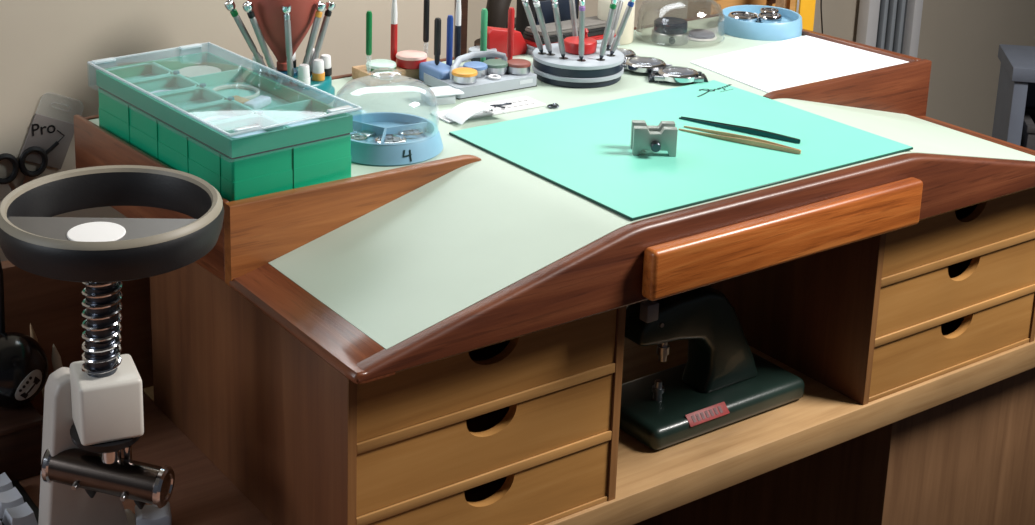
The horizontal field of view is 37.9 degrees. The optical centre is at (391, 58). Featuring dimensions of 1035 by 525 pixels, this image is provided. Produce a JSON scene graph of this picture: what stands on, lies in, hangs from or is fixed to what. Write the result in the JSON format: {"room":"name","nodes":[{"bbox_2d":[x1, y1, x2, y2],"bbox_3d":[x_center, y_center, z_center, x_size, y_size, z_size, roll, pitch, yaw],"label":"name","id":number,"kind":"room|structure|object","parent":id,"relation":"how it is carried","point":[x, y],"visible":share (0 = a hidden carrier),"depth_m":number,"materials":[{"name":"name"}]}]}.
{"room":"service shop","nodes":[
{"label":"service shop","id":0,"kind":"room"},
{"bbox_2d":[0,0,455,261],"bbox_3d":[-1.297,-0.128,0.924,3.056,2.500,0.314,-9,18,-31],"label":"wall","id":1,"kind":"structure","parent":0,"point":[47,47],"depth_m":1.45,"materials":[{"name":"beige paint"}]},
{"bbox_2d":[0,146,47,190],"bbox_3d":[-0.353,0.136,1.429,0.058,0.106,0.006,-9,18,-31],"label":"scissors","id":2,"kind":"object","parent":1,"relation":"hanging from","point":[17,165],"visible":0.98,"depth_m":1.42,"materials":[{"name":"black plastic"}]},
{"bbox_2d":[19,100,78,168],"bbox_3d":[-0.324,0.070,1.430,0.066,0.078,0.005,-9,18,-31],"label":"packet","id":3,"kind":"object","parent":1,"relation":"hanging from","point":[53,135],"visible":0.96,"depth_m":1.43,"materials":[{"name":"white"}]},
{"bbox_2d":[456,0,467,55],"bbox_3d":[0.071,-0.303,1.612,0.012,2.500,0.045,-9,18,-31],"label":"trim","id":4,"kind":"structure","parent":1,"relation":"attached to","point":[464,3],"depth_m":1.67,"materials":[{"name":"brown wood"}]},
{"bbox_2d":[467,0,1034,136],"bbox_3d":[1.081,-0.572,2.623,2.844,2.500,0.080,-9,18,-31],"label":"wall","id":5,"kind":"structure","parent":0,"point":[961,39],"depth_m":2.69,"materials":[{"name":"beige paint"}]},
{"bbox_3d":[0.729,1.269,0.739,5.900,0.050,3.440,-9,18,-31],"label":"floor","id":6,"kind":"structure","parent":0,"visible":0},
{"bbox_2d":[19,391,272,524],"bbox_3d":[-0.387,0.760,1.069,0.702,0.730,0.810,-9,18,-31],"label":"desk","id":7,"kind":"object","parent":6,"relation":"on","point":[202,494],"visible":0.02,"depth_m":1.21,"materials":[{"name":"brown wood"}]},
{"bbox_2d":[0,472,38,524],"bbox_3d":[-0.326,0.351,1.139,0.112,0.022,0.078,-9,18,-31],"label":"keyboard","id":8,"kind":"object","parent":7,"relation":"on","point":[17,507],"visible":0.99,"depth_m":1.15,"materials":[{"name":"grey plastic"}]},
{"bbox_2d":[0,402,42,480],"bbox_3d":[-0.370,0.316,1.210,0.160,0.051,0.086,-9,18,-31],"label":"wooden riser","id":9,"kind":"object","parent":7,"relation":"on","point":[20,427],"visible":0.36,"depth_m":1.21,"materials":[{"name":"brown wood"}]},
{"bbox_2d":[0,332,48,407],"bbox_3d":[-0.311,0.254,1.225,0.061,0.061,0.062,-9,18,-31],"label":"ball","id":10,"kind":"object","parent":9,"relation":"on","point":[24,366],"visible":1,"depth_m":1.21,"materials":[{"name":"plastic"}]},
{"bbox_2d":[30,323,46,398],"bbox_3d":[-0.294,0.271,1.269,0.020,0.108,0.006,-9,18,-31],"label":"stick","id":11,"kind":"object","parent":7,"relation":"on","point":[32,333],"visible":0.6,"depth_m":1.25,"materials":[{"name":"brown wood"}]},
{"bbox_2d":[52,344,62,370],"bbox_3d":[-0.275,0.281,1.260,0.018,0.094,0.008,-9,18,-31],"label":"stick","id":12,"kind":"object","parent":7,"relation":"on","point":[56,359],"visible":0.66,"depth_m":1.25,"materials":[{"name":"brown wood"}]},
{"bbox_2d":[1,260,152,415],"bbox_3d":[-0.380,0.253,1.260,0.490,0.146,0.016,-9,18,-31],"label":"board","id":13,"kind":"object","parent":7,"relation":"on","point":[53,308],"visible":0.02,"depth_m":1.31,"materials":[{"name":"brown wood"}]},
{"bbox_2d":[0,165,223,524],"bbox_3d":[-0.197,0.235,1.077,0.157,0.283,0.157,-9,18,-31],"label":"stand","id":14,"kind":"object","parent":7,"relation":"on","point":[93,407],"visible":1,"depth_m":1.06,"materials":[{"name":"metal"}]},
{"bbox_2d":[135,502,171,524],"bbox_3d":[-0.183,0.353,1.150,0.027,0.016,0.022,-3,16,-12],"label":"block","id":15,"kind":"object","parent":7,"relation":"on","point":[149,515],"visible":0.77,"depth_m":1.14,"materials":[{"name":"grey metal"}]},
{"bbox_2d":[474,0,515,45],"bbox_3d":[0.139,0.351,2.061,0.140,1.001,0.140,-9,18,-31],"label":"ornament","id":16,"kind":"object","parent":6,"relation":"on","point":[497,10],"visible":0.22,"depth_m":1.93,"materials":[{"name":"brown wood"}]},
{"bbox_2d":[143,306,1034,524],"bbox_3d":[0.250,0.611,1.633,0.998,0.730,0.514,-9,18,-31],"label":"desk","id":17,"kind":"object","parent":6,"relation":"on","point":[956,447],"visible":0.16,"depth_m":1.45,"materials":[{"name":"brown wood"}]},
{"bbox_2d":[150,262,625,524],"bbox_3d":[-0.016,0.243,1.245,0.250,0.180,0.336,-9,18,-31],"label":"drawer unit","id":18,"kind":"object","parent":17,"relation":"on","point":[523,430],"visible":0.61,"depth_m":1.13,"materials":[{"name":"brown wood"}]},
{"bbox_2d":[516,0,578,35],"bbox_3d":[0.174,0.056,1.705,0.068,0.300,0.032,-9,18,-31],"label":"case","id":19,"kind":"object","parent":17,"relation":"on","point":[522,22],"visible":0.02,"depth_m":1.66,"materials":[{"name":"plastic"}]},
{"bbox_2d":[619,285,804,449],"bbox_3d":[0.277,0.250,1.328,0.184,0.129,0.087,-9,18,-31],"label":"press","id":20,"kind":"object","parent":17,"relation":"on","point":[721,383],"visible":0.84,"depth_m":1.31,"materials":[{"name":"green metal"}]},
{"bbox_2d":[687,0,795,17],"bbox_3d":[0.437,0.012,1.877,0.161,0.298,0.048,-9,18,-31],"label":"wooden box","id":21,"kind":"object","parent":17,"relation":"on","point":[696,8],"visible":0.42,"depth_m":1.82,"materials":[{"name":"beige wood"}]},
{"bbox_2d":[775,0,789,9],"bbox_3d":[0.468,-0.031,1.805,0.011,0.420,0.014,-9,18,-31],"label":"wooden post","id":22,"kind":"object","parent":17,"relation":"on","point":[785,4],"visible":0.02,"depth_m":1.79,"materials":[{"name":"brown wood"}]},
{"bbox_2d":[795,0,815,30],"bbox_3d":[0.492,-0.018,1.796,0.026,0.400,0.008,-9,18,-31],"label":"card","id":23,"kind":"object","parent":17,"relation":"on","point":[805,8],"visible":0.02,"depth_m":1.78,"materials":[{"name":"yellow paper"}]},
{"bbox_2d":[708,187,1034,404],"bbox_3d":[0.441,0.170,1.528,0.250,0.180,0.336,-9,18,-31],"label":"drawer unit","id":24,"kind":"object","parent":17,"relation":"on","point":[868,320],"visible":0.47,"depth_m":1.39,"materials":[{"name":"brown wood"}]},
{"bbox_2d":[73,13,1034,383],"bbox_3d":[0.190,0.077,1.374,0.824,0.076,0.473,-9,18,-31],"label":"desktop","id":25,"kind":"object","parent":24,"relation":"on","point":[380,272],"depth_m":1.17,"materials":[{"name":"brown wood"}]},
{"bbox_2d":[88,42,358,201],"bbox_3d":[-0.145,0.049,1.258,0.122,0.061,0.245,-10,19,-35],"label":"organizer box","id":26,"kind":"object","parent":25,"relation":"on","point":[167,126],"visible":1,"depth_m":1.21,"materials":[{"name":"green plastic"}]},
{"bbox_2d":[179,66,220,77],"bbox_3d":[-0.170,0.015,1.325,0.038,0.007,0.038,-9,18,-31],"label":"dish","id":27,"kind":"object","parent":26,"relation":"in","point":[191,71],"visible":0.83,"depth_m":1.33,"materials":[{"name":"white plastic"}]},
{"bbox_2d":[201,116,232,121],"bbox_3d":[-0.137,0.052,1.200,0.032,0.003,0.032,-9,18,-31],"label":"ring","id":28,"kind":"object","parent":26,"relation":"in","point":[213,117],"visible":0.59,"depth_m":1.21,"materials":[{"name":"white plastic"}]},
{"bbox_2d":[96,53,352,157],"bbox_3d":[-0.145,0.034,1.254,0.111,0.014,0.234,-10,19,-35],"label":"lid","id":29,"kind":"object","parent":26,"relation":"on","point":[177,114],"depth_m":1.23,"materials":[{"name":"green plastic"}]},
{"bbox_2d":[98,88,350,201],"bbox_3d":[-0.145,0.061,1.261,0.112,0.036,0.235,-10,19,-35],"label":"tray","id":30,"kind":"object","parent":26,"relation":"attached to","point":[318,154],"depth_m":1.19,"materials":[{"name":"green plastic"}]},
{"bbox_2d":[212,84,259,99],"bbox_3d":[-0.134,0.029,1.280,0.043,0.004,0.043,-9,18,-31],"label":"ring","id":31,"kind":"object","parent":26,"relation":"in","point":[255,89],"visible":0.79,"depth_m":1.29,"materials":[{"name":"white plastic"}]},
{"bbox_2d":[233,95,248,103],"bbox_3d":[-0.130,0.036,1.256,0.016,0.004,0.020,-14,21,-42],"label":"pad","id":32,"kind":"object","parent":26,"relation":"in","point":[242,100],"visible":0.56,"depth_m":1.25,"materials":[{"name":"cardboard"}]},
{"bbox_2d":[233,130,266,137],"bbox_3d":[-0.110,0.062,1.164,0.038,0.002,0.022,-11,19,-37],"label":"paper label","id":33,"kind":"object","parent":26,"relation":"in","point":[258,131],"visible":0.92,"depth_m":1.17,"materials":[{"name":"white paper"}]},
{"bbox_2d":[244,95,270,109],"bbox_3d":[-0.112,0.037,1.246,0.012,0.007,0.028,9,17,27],"label":"packet","id":34,"kind":"object","parent":26,"relation":"in","point":[259,102],"visible":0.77,"depth_m":1.24,"materials":[{"name":"white plastic"}]},
{"bbox_2d":[284,119,319,126],"bbox_3d":[-0.072,0.054,1.197,0.034,0.002,0.018,-5,17,-20],"label":"paper label","id":35,"kind":"object","parent":26,"relation":"in","point":[296,123],"visible":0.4,"depth_m":1.20,"materials":[{"name":"white paper"}]},
{"bbox_2d":[264,67,334,103],"bbox_3d":[-0.091,0.025,1.411,0.076,0.026,0.076,-9,18,-31],"label":"stand","id":36,"kind":"object","parent":25,"relation":"on","point":[325,86],"visible":0.47,"depth_m":1.39,"materials":[{"name":"teal plastic"}]},
{"bbox_2d":[224,0,268,75],"bbox_3d":[-0.134,-0.018,1.386,0.045,0.078,0.010,-9,18,-31],"label":"screwdriver","id":37,"kind":"object","parent":36,"relation":"in","point":[230,5],"visible":0.99,"depth_m":1.38,"materials":[{"name":"metal"}]},
{"bbox_2d":[252,55,263,75],"bbox_3d":[-0.126,0.007,1.407,0.012,0.019,0.012,-9,18,-31],"label":"tube","id":38,"kind":"object","parent":36,"relation":"on","point":[255,68],"visible":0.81,"depth_m":1.40,"materials":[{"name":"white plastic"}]},
{"bbox_2d":[242,1,276,79],"bbox_3d":[-0.120,-0.015,1.377,0.036,0.078,0.010,-9,18,-31],"label":"screwdriver","id":39,"kind":"object","parent":36,"relation":"in","point":[247,6],"visible":1,"depth_m":1.37,"materials":[{"name":"metal"}]},
{"bbox_2d":[247,0,318,70],"bbox_3d":[-0.101,-0.045,1.399,0.068,0.115,0.068,-9,18,-31],"label":"dust blower","id":40,"kind":"object","parent":36,"relation":"on","point":[268,13],"visible":0.8,"depth_m":1.38,"materials":[{"name":"red rubber"}]},
{"bbox_2d":[281,4,293,83],"bbox_3d":[-0.095,-0.013,1.373,0.012,0.076,0.010,-9,18,-31],"label":"screwdriver","id":41,"kind":"object","parent":36,"relation":"in","point":[286,10],"visible":1,"depth_m":1.37,"materials":[{"name":"metal"}]},
{"bbox_2d":[298,64,309,86],"bbox_3d":[-0.081,0.015,1.379,0.012,0.019,0.012,-9,18,-31],"label":"tube","id":42,"kind":"object","parent":36,"relation":"on","point":[303,70],"visible":1,"depth_m":1.38,"materials":[{"name":"white plastic"}]},
{"bbox_2d":[302,2,325,64],"bbox_3d":[-0.072,-0.016,1.387,0.025,0.074,0.010,-4,16,-17],"label":"screwdriver","id":43,"kind":"object","parent":36,"relation":"in","point":[320,6],"visible":0.88,"depth_m":1.38,"materials":[{"name":"metal"}]},
{"bbox_2d":[312,59,324,80],"bbox_3d":[-0.068,0.010,1.396,0.012,0.019,0.012,-9,18,-31],"label":"tube","id":44,"kind":"object","parent":36,"relation":"on","point":[318,74],"visible":1,"depth_m":1.39,"materials":[{"name":"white plastic"}]},
{"bbox_2d":[309,1,335,76],"bbox_3d":[-0.065,-0.018,1.403,0.027,0.071,0.009,-5,17,-21],"label":"screwdriver","id":45,"kind":"object","parent":36,"relation":"in","point":[330,6],"visible":0.93,"depth_m":1.40,"materials":[{"name":"metal"}]},
{"bbox_2d":[320,54,331,75],"bbox_3d":[-0.062,0.006,1.412,0.012,0.019,0.012,-9,18,-31],"label":"tube","id":46,"kind":"object","parent":36,"relation":"on","point":[326,58],"visible":0.78,"depth_m":1.41,"materials":[{"name":"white plastic"}]},
{"bbox_2d":[333,68,442,165],"bbox_3d":[-0.005,0.043,1.272,0.099,0.068,0.099,-9,18,-31],"label":"tray","id":47,"kind":"object","parent":25,"relation":"on","point":[427,147],"visible":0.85,"depth_m":1.27,"materials":[{"name":"blue plastic"}]},
{"bbox_2d":[351,133,367,141],"bbox_3d":[-0.029,0.068,1.267,0.018,0.004,0.018,-9,18,-31],"label":"watch","id":48,"kind":"object","parent":47,"relation":"in","point":[356,136],"visible":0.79,"depth_m":1.26,"materials":[{"name":"silver metal"}]},
{"bbox_2d":[375,134,406,143],"bbox_3d":[-0.001,0.069,1.262,0.027,0.004,0.027,-9,18,-31],"label":"watch","id":49,"kind":"object","parent":47,"relation":"in","point":[389,138],"visible":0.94,"depth_m":1.26,"materials":[{"name":"silver metal"}]},
{"bbox_2d":[399,128,423,138],"bbox_3d":[0.017,0.064,1.284,0.022,0.004,0.022,-9,18,-31],"label":"watch","id":50,"kind":"object","parent":47,"relation":"in","point":[413,133],"visible":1,"depth_m":1.28,"materials":[{"name":"silver metal"}]},
{"bbox_2d":[352,57,433,86],"bbox_3d":[0.006,0.012,1.489,0.086,0.012,0.036,-9,18,-31],"label":"block","id":51,"kind":"object","parent":25,"relation":"on","point":[359,71],"visible":0.44,"depth_m":1.47,"materials":[{"name":"brown wood"}]},
{"bbox_2d":[366,11,371,72],"bbox_3d":[-0.022,-0.016,1.449,0.006,0.062,0.006,-9,18,-31],"label":"pen","id":52,"kind":"object","parent":51,"relation":"on","point":[369,13],"visible":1,"depth_m":1.44,"materials":[{"name":"green plastic"}]},
{"bbox_2d":[366,59,396,72],"bbox_3d":[-0.010,0.007,1.470,0.030,0.007,0.030,-9,18,-31],"label":"cup","id":53,"kind":"object","parent":51,"relation":"on","point":[371,65],"visible":0.91,"depth_m":1.46,"materials":[{"name":"white plastic"}]},
{"bbox_2d":[390,0,397,61],"bbox_3d":[0.003,-0.033,1.487,0.007,0.076,0.007,-9,18,-31],"label":"pen","id":54,"kind":"object","parent":51,"relation":"on","point":[394,25],"visible":0.88,"depth_m":1.49,"materials":[{"name":"red plastic"}]},
{"bbox_2d":[396,50,426,68],"bbox_3d":[0.020,0.001,1.484,0.032,0.013,0.032,-9,18,-31],"label":"cup","id":55,"kind":"object","parent":51,"relation":"on","point":[406,59],"visible":0.97,"depth_m":1.47,"materials":[{"name":"red plastic"}]},
{"bbox_2d":[423,0,429,57],"bbox_3d":[0.035,-0.029,1.496,0.006,0.064,0.006,-9,18,-31],"label":"pen","id":56,"kind":"object","parent":51,"relation":"on","point":[426,2],"visible":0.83,"depth_m":1.49,"materials":[{"name":"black plastic"}]},
{"bbox_2d":[416,86,463,105],"bbox_3d":[0.046,0.035,1.410,0.038,0.010,0.027,-5,16,-20],"label":"clear box","id":57,"kind":"object","parent":25,"relation":"on","point":[444,95],"visible":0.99,"depth_m":1.40,"materials":[{"name":"white"}]},
{"bbox_2d":[454,0,460,58],"bbox_3d":[0.067,-0.032,1.499,0.006,0.090,0.006,-9,18,-31],"label":"pen","id":58,"kind":"object","parent":25,"relation":"on","point":[457,52],"visible":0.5,"depth_m":1.50,"materials":[{"name":"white plastic"}]},
{"bbox_2d":[419,51,536,99],"bbox_3d":[0.084,0.012,1.466,0.094,0.027,0.073,-9,18,-30],"label":"tray","id":59,"kind":"object","parent":25,"relation":"on","point":[433,75],"visible":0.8,"depth_m":1.45,"materials":[{"name":"grey plastic"}]},
{"bbox_2d":[434,18,440,64],"bbox_3d":[0.045,-0.016,1.454,0.007,0.047,0.007,-9,18,-31],"label":"pen","id":60,"kind":"object","parent":59,"relation":"on","point":[437,22],"visible":1,"depth_m":1.45,"materials":[{"name":"black plastic"}]},
{"bbox_2d":[446,15,452,65],"bbox_3d":[0.057,-0.013,1.483,0.006,0.062,0.006,-9,18,-31],"label":"pen","id":61,"kind":"object","parent":59,"relation":"on","point":[449,43],"visible":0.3,"depth_m":1.48,"materials":[{"name":"blue plastic"}]},
{"bbox_2d":[451,67,477,84],"bbox_3d":[0.070,0.017,1.434,0.025,0.011,0.025,-9,18,-31],"label":"cup","id":62,"kind":"object","parent":59,"relation":"on","point":[462,75],"visible":1,"depth_m":1.43,"materials":[{"name":"metal"}]},
{"bbox_2d":[463,61,487,77],"bbox_3d":[0.081,0.011,1.456,0.024,0.011,0.024,-9,18,-31],"label":"cup","id":63,"kind":"object","parent":59,"relation":"on","point":[481,67],"visible":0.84,"depth_m":1.45,"materials":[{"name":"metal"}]},
{"bbox_2d":[483,59,507,74],"bbox_3d":[0.102,0.008,1.465,0.025,0.011,0.025,-9,18,-31],"label":"cup","id":64,"kind":"object","parent":59,"relation":"on","point":[495,66],"visible":0.99,"depth_m":1.46,"materials":[{"name":"metal"}]},
{"bbox_2d":[507,59,530,74],"bbox_3d":[0.124,0.008,1.466,0.024,0.011,0.024,-9,18,-31],"label":"cup","id":65,"kind":"object","parent":59,"relation":"on","point":[515,66],"visible":1,"depth_m":1.46,"materials":[{"name":"metal"}]},
{"bbox_2d":[468,46,496,61],"bbox_3d":[0.094,-0.004,1.550,0.030,0.012,0.030,-9,18,-31],"label":"cup","id":66,"kind":"object","parent":25,"relation":"on","point":[474,48],"visible":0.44,"depth_m":1.54,"materials":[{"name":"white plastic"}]},
{"bbox_2d":[480,8,487,61],"bbox_3d":[0.093,-0.019,1.506,0.007,0.063,0.007,-9,18,-31],"label":"pen","id":67,"kind":"object","parent":25,"relation":"on","point":[484,13],"visible":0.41,"depth_m":1.50,"materials":[{"name":"green plastic"}]},
{"bbox_2d":[480,26,526,58],"bbox_3d":[0.118,-0.019,1.568,0.052,0.033,0.016,-9,18,-31],"label":"block","id":68,"kind":"object","parent":25,"relation":"on","point":[496,36],"visible":0.67,"depth_m":1.56,"materials":[{"name":"plastic"}]},
{"bbox_2d":[484,100,533,112],"bbox_3d":[0.106,0.044,1.393,0.059,0.001,0.018,-9,18,-31],"label":"print","id":69,"kind":"object","parent":25,"relation":"on","point":[517,105],"depth_m":1.39,"materials":[{"name":"grey paper"}]},
{"bbox_2d":[507,7,514,59],"bbox_3d":[0.120,-0.020,1.508,0.007,0.064,0.006,-9,18,-31],"label":"pen","id":70,"kind":"object","parent":25,"relation":"on","point":[511,12],"visible":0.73,"depth_m":1.50,"materials":[{"name":"red plastic"}]},
{"bbox_2d":[526,37,619,54],"bbox_3d":[0.192,-0.015,1.602,0.109,0.009,0.036,-9,18,-31],"label":"flat box","id":71,"kind":"object","parent":25,"relation":"on","point":[530,48],"visible":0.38,"depth_m":1.58,"materials":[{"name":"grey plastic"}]},
{"bbox_2d":[523,27,615,47],"bbox_3d":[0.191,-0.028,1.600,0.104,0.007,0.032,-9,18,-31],"label":"case","id":72,"kind":"object","parent":71,"relation":"on","point":[529,36],"visible":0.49,"depth_m":1.58,"materials":[{"name":"black plastic"}]},
{"bbox_2d":[525,16,605,36],"bbox_3d":[0.191,-0.035,1.599,0.098,0.005,0.030,-9,18,-31],"label":"case","id":73,"kind":"object","parent":72,"relation":"on","point":[593,22],"visible":0.6,"depth_m":1.59,"materials":[{"name":"white plastic"}]},
{"bbox_2d":[532,43,623,87],"bbox_3d":[0.186,0.006,1.496,0.091,0.024,0.091,-9,18,-31],"label":"stand","id":74,"kind":"object","parent":25,"relation":"on","point":[569,71],"visible":0.84,"depth_m":1.46,"materials":[{"name":"grey plastic"}]},
{"bbox_2d":[521,0,542,52],"bbox_3d":[0.138,-0.034,1.474,0.030,0.064,0.006,-9,18,-31],"label":"screwdriver","id":75,"kind":"object","parent":74,"relation":"in","point":[525,3],"visible":1,"depth_m":1.47,"materials":[{"name":"metal"}]},
{"bbox_2d":[532,0,551,54],"bbox_3d":[0.147,-0.033,1.469,0.030,0.065,0.006,-13,20,-40],"label":"screwdriver","id":76,"kind":"object","parent":74,"relation":"in","point":[536,3],"visible":1,"depth_m":1.47,"materials":[{"name":"metal"}]},
{"bbox_2d":[551,0,564,57],"bbox_3d":[0.163,-0.031,1.462,0.018,0.064,0.006,-6,17,-22],"label":"screwdriver","id":77,"kind":"object","parent":74,"relation":"in","point":[555,6],"visible":1,"depth_m":1.46,"materials":[{"name":"metal"}]},
{"bbox_2d":[569,0,577,35],"bbox_3d":[0.184,-0.044,1.518,0.014,0.060,0.006,10,18,29],"label":"screwdriver","id":78,"kind":"object","parent":74,"relation":"in","point":[571,2],"visible":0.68,"depth_m":1.51,"materials":[{"name":"metal"}]},
{"bbox_2d":[564,28,596,54],"bbox_3d":[0.189,-0.018,1.497,0.034,0.021,0.034,-9,18,-31],"label":"pot","id":79,"kind":"object","parent":74,"relation":"on","point":[571,43],"visible":0.75,"depth_m":1.49,"materials":[{"name":"plastic"}]},
{"bbox_2d":[578,0,585,59],"bbox_3d":[0.185,-0.028,1.456,0.006,0.062,0.010,8,17,25],"label":"screwdriver","id":80,"kind":"object","parent":74,"relation":"in","point":[582,3],"visible":1,"depth_m":1.45,"materials":[{"name":"metal"}]},
{"bbox_2d":[599,0,617,59],"bbox_3d":[0.212,-0.029,1.461,0.015,0.063,0.006,1,15,1],"label":"screwdriver","id":81,"kind":"object","parent":74,"relation":"in","point":[609,21],"visible":1,"depth_m":1.46,"materials":[{"name":"metal"}]},
{"bbox_2d":[607,0,623,48],"bbox_3d":[0.226,-0.039,1.510,0.006,0.057,0.029,13,20,37],"label":"screwdriver","id":82,"kind":"object","parent":74,"relation":"in","point":[620,2],"visible":0.91,"depth_m":1.51,"materials":[{"name":"metal"}]},
{"bbox_2d":[610,0,635,54],"bbox_3d":[0.229,-0.033,1.480,0.025,0.061,0.006,-3,16,-13],"label":"screwdriver","id":83,"kind":"object","parent":74,"relation":"in","point":[630,4],"visible":1,"depth_m":1.48,"materials":[{"name":"metal"}]},
{"bbox_2d":[597,0,634,44],"bbox_3d":[0.244,-0.056,1.625,0.040,0.075,0.040,-9,18,-31],"label":"bottle","id":84,"kind":"object","parent":25,"relation":"on","point":[603,5],"visible":0.44,"depth_m":1.61,"materials":[{"name":"beige plastic"}]},
{"bbox_2d":[617,48,640,63],"bbox_3d":[0.235,-0.004,1.554,0.041,0.012,0.056,-14,21,-42],"label":"watch","id":85,"kind":"object","parent":25,"relation":"on","point":[628,53],"visible":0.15,"depth_m":1.55,"materials":[{"name":"silver metal"}]},
{"bbox_2d":[623,57,671,74],"bbox_3d":[0.258,0.006,1.520,0.059,0.012,0.045,9,17,27],"label":"watch","id":86,"kind":"object","parent":25,"relation":"on","point":[645,65],"visible":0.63,"depth_m":1.51,"materials":[{"name":"silver metal"}]},
{"bbox_2d":[651,17,688,45],"bbox_3d":[0.304,-0.030,1.632,0.040,0.024,0.041,-9,18,-31],"label":"glass jar","id":87,"kind":"object","parent":25,"relation":"on","point":[668,31],"visible":1,"depth_m":1.62,"materials":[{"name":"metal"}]},
{"bbox_2d":[648,66,707,83],"bbox_3d":[0.284,0.016,1.486,0.058,0.012,0.044,2,16,5],"label":"watch","id":88,"kind":"object","parent":25,"relation":"on","point":[670,74],"visible":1,"depth_m":1.48,"materials":[{"name":"silver metal"}]},
{"bbox_2d":[635,0,724,41],"bbox_3d":[0.318,-0.052,1.644,0.097,0.060,0.097,-9,18,-31],"label":"glass dome","id":89,"kind":"object","parent":25,"relation":"on","point":[644,1],"visible":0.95,"depth_m":1.65,"materials":[{"name":"clear glass"}]},
{"bbox_2d":[449,80,912,220],"bbox_3d":[0.251,0.071,1.304,0.323,0.002,0.240,-9,18,-32],"label":"mat","id":90,"kind":"object","parent":25,"relation":"on","point":[585,151],"visible":1,"depth_m":1.28,"materials":[{"name":"teal rubber"}]},
{"bbox_2d":[630,120,677,156],"bbox_3d":[0.221,0.068,1.264,0.036,0.024,0.032,1,15,3],"label":"block","id":91,"kind":"object","parent":90,"relation":"on","point":[662,137],"visible":1,"depth_m":1.26,"materials":[{"name":"silver metal"}]},
{"bbox_2d":[679,126,800,153],"bbox_3d":[0.302,0.069,1.299,0.111,0.004,0.012,12,19,35],"label":"tweezers","id":92,"kind":"object","parent":90,"relation":"on","point":[732,137],"visible":1,"depth_m":1.29,"materials":[{"name":"brown metal"}]},
{"bbox_2d":[679,116,800,142],"bbox_3d":[0.307,0.062,1.327,0.114,0.004,0.005,12,19,36],"label":"tweezers","id":93,"kind":"object","parent":90,"relation":"on","point":[749,130],"visible":1,"depth_m":1.32,"materials":[{"name":"black metal"}]},
{"bbox_2d":[717,5,801,40],"bbox_3d":[0.414,-0.041,1.685,0.093,0.019,0.093,-9,18,-31],"label":"tray","id":94,"kind":"object","parent":25,"relation":"on","point":[790,27],"visible":0.9,"depth_m":1.65,"materials":[{"name":"plastic"}]},
{"bbox_2d":[728,11,757,21],"bbox_3d":[0.393,-0.045,1.679,0.033,0.009,0.033,-9,18,-31],"label":"watch","id":95,"kind":"object","parent":94,"relation":"in","point":[739,15],"visible":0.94,"depth_m":1.67,"materials":[{"name":"silver metal"}]},
{"bbox_2d":[759,8,778,13],"bbox_3d":[0.429,-0.051,1.702,0.022,0.009,0.022,10,18,31],"label":"watch","id":96,"kind":"object","parent":94,"relation":"in","point":[774,10],"visible":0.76,"depth_m":1.70,"materials":[{"name":"silver metal"}]},
{"bbox_2d":[758,12,781,22],"bbox_3d":[0.424,-0.045,1.680,0.026,0.009,0.026,1,15,0],"label":"watch","id":97,"kind":"object","parent":94,"relation":"in","point":[763,17],"visible":0.93,"depth_m":1.67,"materials":[{"name":"silver metal"}]},
{"bbox_2d":[690,35,907,92],"bbox_3d":[0.417,0.004,1.557,0.211,0.001,0.140,-9,18,-31],"label":"paper sheet","id":98,"kind":"object","parent":25,"relation":"on","point":[806,59],"visible":1,"depth_m":1.55,"materials":[{"name":"white paper"}]},
{"bbox_2d":[856,0,922,57],"bbox_3d":[0.842,-0.034,2.545,0.138,1.500,0.024,-9,18,-31],"label":"shutter","id":99,"kind":"object","parent":6,"relation":"on","point":[891,25],"visible":0.16,"depth_m":2.54,"materials":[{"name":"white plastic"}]},
{"bbox_2d":[992,44,1034,145],"bbox_3d":[1.137,0.393,2.335,0.430,0.795,0.140,4,16,13],"label":"shelf unit","id":100,"kind":"object","parent":6,"relation":"on","point":[1016,84],"visible":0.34,"depth_m":2.25,"materials":[{"name":"grey metal"}]},
{"bbox_2d":[1020,107,1034,149],"bbox_3d":[1.051,0.157,2.286,0.186,0.132,0.106,4,16,13],"label":"storage basket","id":101,"kind":"object","parent":100,"relation":"on","point":[1028,131],"visible":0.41,"depth_m":2.26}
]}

